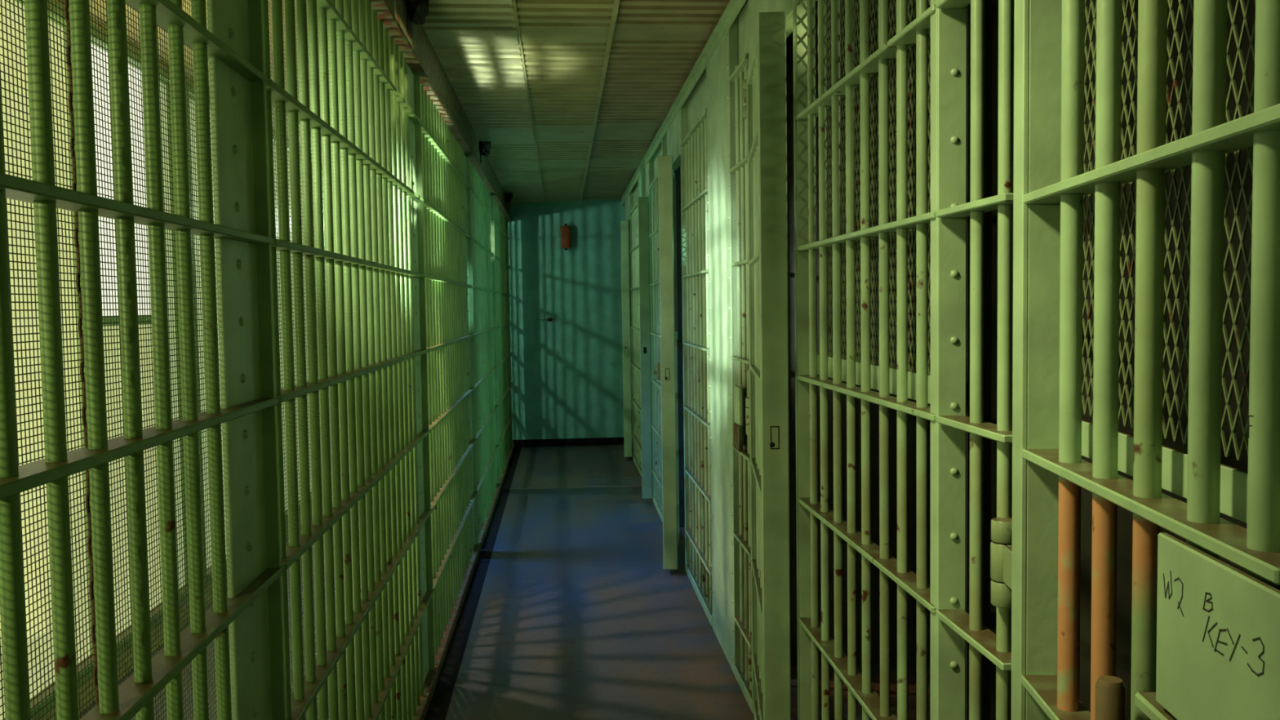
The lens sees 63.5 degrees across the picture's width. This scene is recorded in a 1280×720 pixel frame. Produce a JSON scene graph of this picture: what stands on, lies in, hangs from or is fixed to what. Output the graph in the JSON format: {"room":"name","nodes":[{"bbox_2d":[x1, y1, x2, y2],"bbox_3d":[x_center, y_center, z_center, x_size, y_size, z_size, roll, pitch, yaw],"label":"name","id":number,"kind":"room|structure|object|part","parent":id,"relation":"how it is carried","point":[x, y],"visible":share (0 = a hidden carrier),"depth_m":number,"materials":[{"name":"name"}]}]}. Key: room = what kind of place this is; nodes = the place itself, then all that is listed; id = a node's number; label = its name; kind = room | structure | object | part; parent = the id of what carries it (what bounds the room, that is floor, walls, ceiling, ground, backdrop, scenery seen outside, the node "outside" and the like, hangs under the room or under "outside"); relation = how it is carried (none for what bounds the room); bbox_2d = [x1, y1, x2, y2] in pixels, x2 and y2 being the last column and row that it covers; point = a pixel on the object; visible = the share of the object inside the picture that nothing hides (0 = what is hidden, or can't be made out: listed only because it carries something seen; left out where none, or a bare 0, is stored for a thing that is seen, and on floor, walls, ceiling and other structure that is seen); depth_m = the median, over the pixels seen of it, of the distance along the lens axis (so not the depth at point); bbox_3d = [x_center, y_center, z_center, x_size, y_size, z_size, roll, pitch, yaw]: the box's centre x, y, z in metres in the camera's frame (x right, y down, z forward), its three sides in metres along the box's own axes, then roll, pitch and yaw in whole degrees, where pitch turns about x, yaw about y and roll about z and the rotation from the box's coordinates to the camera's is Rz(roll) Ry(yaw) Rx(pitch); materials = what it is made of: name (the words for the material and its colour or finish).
{"room":"prison interior","nodes":[
{"label":"prison interior","id":0,"kind":"room"},
{"bbox_2d":[36,0,332,719],"bbox_3d":[-2.138,-0.071,4.403,0.100,2.600,12.100,-1,3,-4],"label":"wall","id":1,"kind":"structure","parent":0,"point":[57,1],"depth_m":4.10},
{"bbox_2d":[0,0,189,719],"bbox_3d":[-2.041,-0.022,3.258,0.100,2.420,3.200,-1,3,-4],"label":"window","id":2,"kind":"structure","parent":1,"relation":"in","point":[2,1],"depth_m":3.79,"materials":[{"name":"white glass"}]},
{"bbox_3d":[-2.009,0.003,2.775,0.010,2.320,2.130,-1,3,-4],"label":"pane","id":3,"kind":"part","parent":2,"relation":"part of","materials":[{"name":"yellow"}]},
{"bbox_3d":[-2.129,-0.706,4.200,0.010,1.050,0.720,-1,3,-4],"label":"pane","id":4,"kind":"part","parent":2,"relation":"part of","materials":[{"name":"beige glass"}]},
{"bbox_3d":[-2.112,0.472,4.262,0.010,1.230,0.720,-1,3,-4],"label":"pane","id":5,"kind":"part","parent":2,"relation":"part of","materials":[{"name":"yellow"}]},
{"bbox_3d":[-2.157,-0.097,4.716,0.010,2.320,0.170,-1,3,-4],"label":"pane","id":6,"kind":"part","parent":2,"relation":"part of","materials":[{"name":"green metal"}]},
{"bbox_2d":[185,80,322,587],"bbox_3d":[-2.262,-0.172,6.171,0.100,2.420,2.550,-1,3,-4],"label":"window","id":7,"kind":"structure","parent":1,"relation":"in","point":[185,80],"depth_m":5.16,"materials":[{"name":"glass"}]},
{"bbox_2d":[89,0,321,152],"bbox_3d":[-1.572,-1.382,4.428,1.280,0.100,12.200,-1,3,-4],"label":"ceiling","id":8,"kind":"structure","parent":0,"point":[95,1],"depth_m":4.17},
{"bbox_2d":[78,444,930,719],"bbox_3d":[0.146,1.233,4.694,4.650,0.100,12.200,-1,3,-4],"label":"floor","id":9,"kind":"structure","parent":0,"point":[579,615],"depth_m":4.67,"materials":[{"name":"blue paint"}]},
{"bbox_2d":[0,0,286,719],"bbox_3d":[-0.589,0.246,0.685,0.081,2.307,2.331,-1,3,-4],"label":"bars","id":10,"kind":"object","parent":9,"relation":"in","point":[232,42],"visible":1,"depth_m":1.35,"materials":[{"name":"green metal"}]},
{"bbox_2d":[64,0,98,704],"bbox_3d":[-0.652,-0.077,1.207,0.010,1.619,0.009,1,4,38],"label":"bar","id":11,"kind":"object","parent":10,"relation":"attached to","point":[66,2],"visible":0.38,"depth_m":1.21,"materials":[{"name":"metal"}]},
{"bbox_3d":[-0.665,0.170,1.746,0.050,2.264,0.200,-1,3,-4],"label":"riveted post","id":12,"kind":"part","parent":10,"relation":"part of","materials":[{"name":"green metal"}]},
{"bbox_2d":[262,0,437,719],"bbox_3d":[-0.757,0.133,2.891,0.081,2.307,2.061,-1,3,-4],"label":"bars","id":13,"kind":"object","parent":9,"relation":"in","point":[365,118],"visible":0.81,"depth_m":2.57,"materials":[{"name":"green metal"}]},
{"bbox_3d":[-0.822,0.063,3.817,0.050,2.264,0.200,-1,3,-4],"label":"riveted post","id":14,"kind":"part","parent":13,"relation":"part of","materials":[{"name":"green metal"}]},
{"bbox_2d":[420,84,480,677],"bbox_3d":[-0.916,0.025,4.978,0.081,2.307,2.091,-1,3,-4],"label":"bars","id":15,"kind":"object","parent":9,"relation":"in","point":[446,169],"visible":0.73,"depth_m":4.76,"materials":[{"name":"green metal"}]},
{"bbox_3d":[-0.982,-0.045,5.918,0.050,2.264,0.200,-1,3,-4],"label":"riveted post","id":16,"kind":"part","parent":15,"relation":"part of","materials":[{"name":"green metal"}]},
{"bbox_2d":[470,160,501,548],"bbox_3d":[-1.075,-0.083,7.069,0.081,2.307,2.051,-1,3,-4],"label":"bars","id":17,"kind":"object","parent":9,"relation":"in","point":[489,486],"visible":0.66,"depth_m":6.98,"materials":[{"name":"green metal"}]},
{"bbox_3d":[-1.140,-0.152,7.989,0.050,2.264,0.200,-1,3,-4],"label":"riveted post","id":18,"kind":"part","parent":17,"relation":"part of","materials":[{"name":"green metal"}]},
{"bbox_2d":[493,199,513,486],"bbox_3d":[-1.233,-0.190,9.145,0.081,2.307,2.081,-1,3,-4],"label":"bars","id":19,"kind":"object","parent":9,"relation":"in","point":[500,223],"visible":0.53,"depth_m":9.14,"materials":[{"name":"green metal"}]},
{"bbox_3d":[-1.300,-0.261,10.091,0.050,2.264,0.180,-1,3,-4],"label":"riveted post","id":20,"kind":"part","parent":19,"relation":"part of","materials":[{"name":"green metal"}]},
{"bbox_2d":[629,175,641,476],"bbox_3d":[-0.014,-0.293,8.989,0.063,2.500,1.145,-1,3,-4],"label":"wall panel","id":21,"kind":"object","parent":9,"relation":"in","point":[635,193],"visible":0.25,"depth_m":9.16,"materials":[{"name":"green metal"}]},
{"bbox_2d":[620,221,632,457],"bbox_3d":[-0.120,-0.209,9.927,0.077,2.175,0.826,-1,3,1],"label":"gate","id":22,"kind":"object","parent":21,"relation":"attached to","point":[624,225],"visible":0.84,"depth_m":9.52,"materials":[{"name":"green metal"}]},
{"bbox_2d":[624,195,629,222],"bbox_3d":[-0.100,-1.452,9.849,0.050,0.275,0.680,-1,3,-4],"label":"plate","id":23,"kind":"object","parent":21,"relation":"attached to","point":[627,201],"visible":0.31,"depth_m":9.80,"materials":[{"name":"green metal"}]},
{"bbox_3d":[-0.016,-1.426,8.917,0.006,0.230,1.090,-1,3,-4],"label":"plate","id":24,"kind":"part","parent":21,"relation":"part of","materials":[{"name":"green metal"}]},
{"bbox_3d":[0.028,-0.265,8.440,0.050,2.500,0.043,-1,3,-4],"label":"riveted post","id":25,"kind":"part","parent":21,"relation":"part of","materials":[{"name":"green metal"}]},
{"bbox_2d":[648,132,666,521],"bbox_3d":[0.114,-0.188,6.951,0.117,2.500,1.035,-1,3,-4],"label":"wall panel","id":26,"kind":"object","parent":9,"relation":"in","point":[655,380],"visible":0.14,"depth_m":7.22,"materials":[{"name":"green metal"}]},
{"bbox_2d":[637,196,652,498],"bbox_3d":[0.039,-0.102,7.856,0.077,2.175,0.825,-1,3,0],"label":"gate","id":27,"kind":"object","parent":26,"relation":"attached to","point":[643,216],"visible":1,"depth_m":7.45,"materials":[{"name":"green metal"}]},
{"bbox_2d":[640,163,648,202],"bbox_3d":[0.058,-1.344,7.768,0.050,0.275,0.700,-1,3,-4],"label":"plate","id":28,"kind":"object","parent":26,"relation":"attached to","point":[644,176],"visible":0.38,"depth_m":7.71,"materials":[{"name":"green metal"}]},
{"bbox_3d":[0.139,-1.321,6.881,0.006,0.230,0.980,-1,3,-4],"label":"plate","id":29,"kind":"part","parent":26,"relation":"part of","materials":[{"name":"green metal"}]},
{"bbox_3d":[0.178,-0.163,6.459,0.050,2.500,0.043,-1,3,-4],"label":"riveted post","id":30,"kind":"part","parent":26,"relation":"part of","materials":[{"name":"green metal"}]},
{"bbox_2d":[657,155,679,569],"bbox_3d":[0.171,0.003,5.841,0.077,2.175,0.850,-1,3,4],"label":"door","id":31,"kind":"structure","parent":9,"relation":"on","point":[666,175],"depth_m":5.43,"materials":[{"name":"green metal"}]},
{"bbox_3d":[0.193,-0.127,5.788,0.006,0.045,0.662,-1,3,5],"label":"frame","id":32,"kind":"part","parent":31,"relation":"part of","materials":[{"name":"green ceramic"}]},
{"bbox_2d":[680,69,712,626],"bbox_3d":[0.289,-0.088,5.008,0.063,2.500,0.990,-1,3,-4],"label":"wall panel","id":33,"kind":"object","parent":9,"relation":"in","point":[693,113],"visible":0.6,"depth_m":5.05,"materials":[{"name":"green metal"}]},
{"bbox_2d":[666,111,680,170],"bbox_3d":[0.210,-1.242,5.779,0.050,0.275,0.655,-1,3,-4],"label":"plate","id":34,"kind":"object","parent":33,"relation":"attached to","point":[673,131],"visible":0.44,"depth_m":5.73,"materials":[{"name":"green metal"}]},
{"bbox_3d":[0.288,-1.220,4.929,0.006,0.230,0.949,-1,3,-4],"label":"plate","id":35,"kind":"part","parent":33,"relation":"part of","materials":[{"name":"green metal"}]},
{"bbox_2d":[706,16,740,674],"bbox_3d":[0.349,-0.047,4.209,0.061,2.500,0.595,-1,3,-4],"label":"steel plate","id":36,"kind":"object","parent":9,"relation":"on","point":[721,93],"visible":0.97,"depth_m":4.10,"materials":[{"name":"green metal"}]},
{"bbox_2d":[728,0,752,712],"bbox_3d":[0.373,-0.023,3.724,0.067,2.497,0.357,-1,3,-4],"label":"bars","id":37,"kind":"object","parent":9,"relation":"in","point":[741,391],"visible":0.75,"depth_m":3.74,"materials":[{"name":"green metal"}]},
{"bbox_3d":[0.384,-1.155,3.666,0.006,0.230,0.356,-1,3,-4],"label":"plate","id":38,"kind":"part","parent":37,"relation":"part of","materials":[{"name":"green metal"}]},
{"bbox_2d":[742,11,791,719],"bbox_3d":[0.382,0.139,3.205,0.077,2.175,0.806,-1,3,2],"label":"door","id":39,"kind":"structure","parent":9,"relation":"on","point":[764,86],"depth_m":2.82,"materials":[{"name":"green metal"}]},
{"bbox_3d":[0.362,-0.920,3.107,0.050,0.050,0.621,-1,3,4],"label":"rail","id":40,"kind":"part","parent":39,"relation":"part of","materials":[{"name":"green metal"}]},
{"bbox_3d":[0.393,1.202,3.219,0.050,0.050,0.621,-1,3,4],"label":"rail","id":41,"kind":"part","parent":39,"relation":"part of","materials":[{"name":"green metal"}]},
{"bbox_2d":[792,0,966,719],"bbox_3d":[0.495,0.051,2.310,0.063,2.500,1.090,-1,3,-4],"label":"bars","id":42,"kind":"object","parent":9,"relation":"in","point":[944,388],"visible":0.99,"depth_m":2.17,"materials":[{"name":"green metal"}]},
{"bbox_2d":[748,0,792,63],"bbox_3d":[0.411,-1.105,3.128,0.050,0.275,0.650,-1,3,-4],"label":"plate","id":43,"kind":"object","parent":42,"relation":"attached to","point":[755,6],"visible":0.21,"depth_m":3.15,"materials":[{"name":"green metal"}]},
{"bbox_3d":[0.523,0.038,2.297,0.006,0.054,1.028,-1,3,-4],"label":"frame","id":44,"kind":"part","parent":42,"relation":"part of","materials":[{"name":"green metal"}]},
{"bbox_3d":[0.534,0.078,1.788,0.050,2.500,0.043,-1,3,-4],"label":"riveted post","id":45,"kind":"part","parent":42,"relation":"part of","materials":[{"name":"green metal"}]},
{"bbox_2d":[935,0,1013,719],"bbox_3d":[0.540,0.085,1.631,0.051,2.497,0.272,-1,3,-4],"label":"bars","id":46,"kind":"object","parent":9,"relation":"in","point":[997,647],"visible":0.86,"depth_m":1.62,"materials":[{"name":"green metal"}]},
{"bbox_2d":[990,0,1279,719],"bbox_3d":[0.526,0.245,1.141,0.105,2.175,0.829,-1,3,4],"label":"gate","id":47,"kind":"object","parent":9,"relation":"on","point":[1206,630],"visible":1,"depth_m":1.06,"materials":[{"name":"green metal"}]},
{"bbox_3d":[0.483,0.391,1.061,0.028,0.128,0.029,-1,3,4],"label":"slide rod","id":48,"kind":"part","parent":47,"relation":"part of","materials":[{"name":"metal"}]},
{"bbox_2d":[1134,692,1177,719],"bbox_3d":[0.506,0.338,0.899,0.060,0.015,0.230,-1,3,4],"label":"shelf","id":49,"kind":"object","parent":47,"relation":"attached to","point":[1148,702],"depth_m":0.98,"materials":[{"name":"green metal"}]},
{"bbox_3d":[0.557,0.115,1.088,0.006,0.045,0.642,-1,3,4],"label":"frame","id":50,"kind":"part","parent":47,"relation":"part of","materials":[{"name":"green metal"}]},
{"bbox_3d":[0.478,0.246,0.851,0.009,0.160,0.230,-1,3,4],"label":"lock plate","id":51,"kind":"part","parent":47,"relation":"part of","materials":[{"name":"green metal"}]},
{"bbox_2d":[507,199,624,439],"bbox_3d":[-0.736,-0.419,10.617,1.260,2.600,0.100,-1,3,-4],"label":"wall","id":52,"kind":"structure","parent":0,"point":[566,371],"depth_m":10.57,"materials":[{"name":"teal paint"}]},
{"bbox_2d":[368,0,511,221],"bbox_3d":[-0.880,-1.190,4.441,0.075,0.195,12.100,-1,3,-4],"label":"trim","id":53,"kind":"structure","parent":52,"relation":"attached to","point":[423,60],"depth_m":4.30,"materials":[{"name":"paint"}]},
{"bbox_2d":[424,446,521,719],"bbox_3d":[-0.812,1.202,4.563,0.120,0.002,12.087,-1,3,-4],"label":"trim","id":54,"kind":"structure","parent":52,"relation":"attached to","point":[439,704],"depth_m":4.81,"materials":[{"name":"black paint"}]},
{"bbox_2d":[508,265,510,289],"label":"hinge","id":55,"kind":"object","parent":52,"relation":"in","point":[508,265],"depth_m":10.44,"materials":[{"name":"green metal"}]},
{"bbox_2d":[509,306,511,328],"label":"hinge","id":56,"kind":"object","parent":52,"relation":"in","point":[509,306],"depth_m":10.46,"materials":[{"name":"green metal"}]},
{"bbox_2d":[511,382,512,405],"label":"hinge","id":57,"kind":"object","parent":52,"relation":"in","point":[511,382],"depth_m":10.50,"materials":[{"name":"green metal"}]},
{"bbox_2d":[511,422,515,449],"label":"hinge","id":58,"kind":"object","parent":52,"relation":"in","point":[513,444],"depth_m":10.52,"materials":[{"name":"green metal"}]},
{"bbox_2d":[536,317,555,321],"bbox_3d":[-0.960,-0.411,10.539,0.200,0.036,0.022,-1,3,-4],"label":"bolt","id":59,"kind":"object","parent":52,"relation":"attached to","point":[548,319],"visible":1,"depth_m":10.53,"materials":[{"name":"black metal"}]},
{"bbox_2d":[560,223,571,250],"bbox_3d":[-0.749,-1.244,10.462,0.106,0.265,0.123,-1,3,-4],"label":"canister","id":60,"kind":"object","parent":52,"relation":"attached to","point":[566,231],"visible":1,"depth_m":10.41,"materials":[{"name":"red metal"}]},
{"bbox_2d":[512,437,624,447],"bbox_3d":[-0.728,0.845,10.627,1.170,0.075,0.012,-1,3,-4],"label":"baseboard","id":61,"kind":"structure","parent":52,"relation":"attached to","point":[593,441],"depth_m":10.62,"materials":[{"name":"black paint"}]},
{"bbox_2d":[619,0,746,205],"bbox_3d":[0.263,-1.286,4.523,0.030,0.044,12.100,-1,3,-4],"label":"trim","id":62,"kind":"structure","parent":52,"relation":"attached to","point":[734,7],"depth_m":4.76,"materials":[{"name":"green metal"}]},
{"bbox_2d":[422,0,747,202],"bbox_3d":[-0.303,-1.328,4.501,1.260,0.081,12.146,-1,3,-4],"label":"ceiling","id":63,"kind":"structure","parent":0,"point":[656,45],"depth_m":4.86,"materials":[{"name":"metal"}]},
{"bbox_2d":[405,0,429,39],"bbox_3d":[-0.755,-1.176,3.514,0.075,0.140,0.230,-1,3,-4],"label":"bracket","id":64,"kind":"object","parent":63,"relation":"attached to","point":[417,11],"visible":1,"depth_m":3.48,"materials":[{"name":"metal"}]},
{"bbox_2d":[479,141,490,164],"bbox_3d":[-0.995,-1.338,6.633,0.080,0.143,0.231,-1,3,-4],"label":"bracket","id":65,"kind":"object","parent":63,"relation":"attached to","point":[484,146],"visible":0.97,"depth_m":6.58,"materials":[{"name":"metal"}]},
{"bbox_2d":[505,192,512,207],"bbox_3d":[-1.220,-1.492,9.620,0.075,0.141,0.237,-1,3,-4],"label":"bracket","id":66,"kind":"object","parent":63,"relation":"attached to","point":[508,196],"visible":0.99,"depth_m":9.56,"materials":[{"name":"metal"}]},
{"bbox_2d":[509,0,545,201],"bbox_3d":[-0.512,-1.299,4.463,0.022,0.007,12.100,-1,3,-4],"label":"trim","id":67,"kind":"structure","parent":63,"relation":"attached to","point":[513,3],"depth_m":4.73,"materials":[{"name":"green metal"}]},
{"bbox_2d":[579,0,619,201],"bbox_3d":[-0.147,-1.305,4.491,0.019,0.009,12.100,-1,3,-4],"label":"trim","id":68,"kind":"structure","parent":63,"relation":"attached to","point":[616,2],"depth_m":4.81,"materials":[{"name":"green metal"}]},
{"bbox_2d":[648,202,653,478],"bbox_3d":[1.056,-0.341,8.649,1.985,2.600,0.200,-1,3,-4],"label":"wall","id":69,"kind":"structure","parent":0,"point":[648,202],"depth_m":8.48,"materials":[{"name":"green paint"}]},
{"bbox_2d":[673,164,684,527],"bbox_3d":[1.200,-0.243,6.757,1.985,2.600,0.200,-1,3,-4],"label":"wall","id":70,"kind":"structure","parent":0,"point":[677,172],"depth_m":6.60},
{"bbox_2d":[702,0,929,73],"bbox_3d":[1.374,-1.437,4.650,2.110,0.100,12.200,-1,3,-4],"label":"ceiling","id":71,"kind":"structure","parent":0,"point":[816,2],"depth_m":3.90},
{"bbox_2d":[786,9,930,666],"bbox_3d":[1.388,-0.116,4.292,1.985,2.600,0.450,-1,3,-4],"label":"wall","id":72,"kind":"structure","parent":0,"point":[912,498],"depth_m":4.05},
{"bbox_2d":[964,0,1255,719],"bbox_3d":[1.569,0.006,1.915,1.985,2.600,0.025,-1,3,-4],"label":"wall","id":73,"kind":"structure","parent":0,"point":[1125,517],"depth_m":1.84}
]}

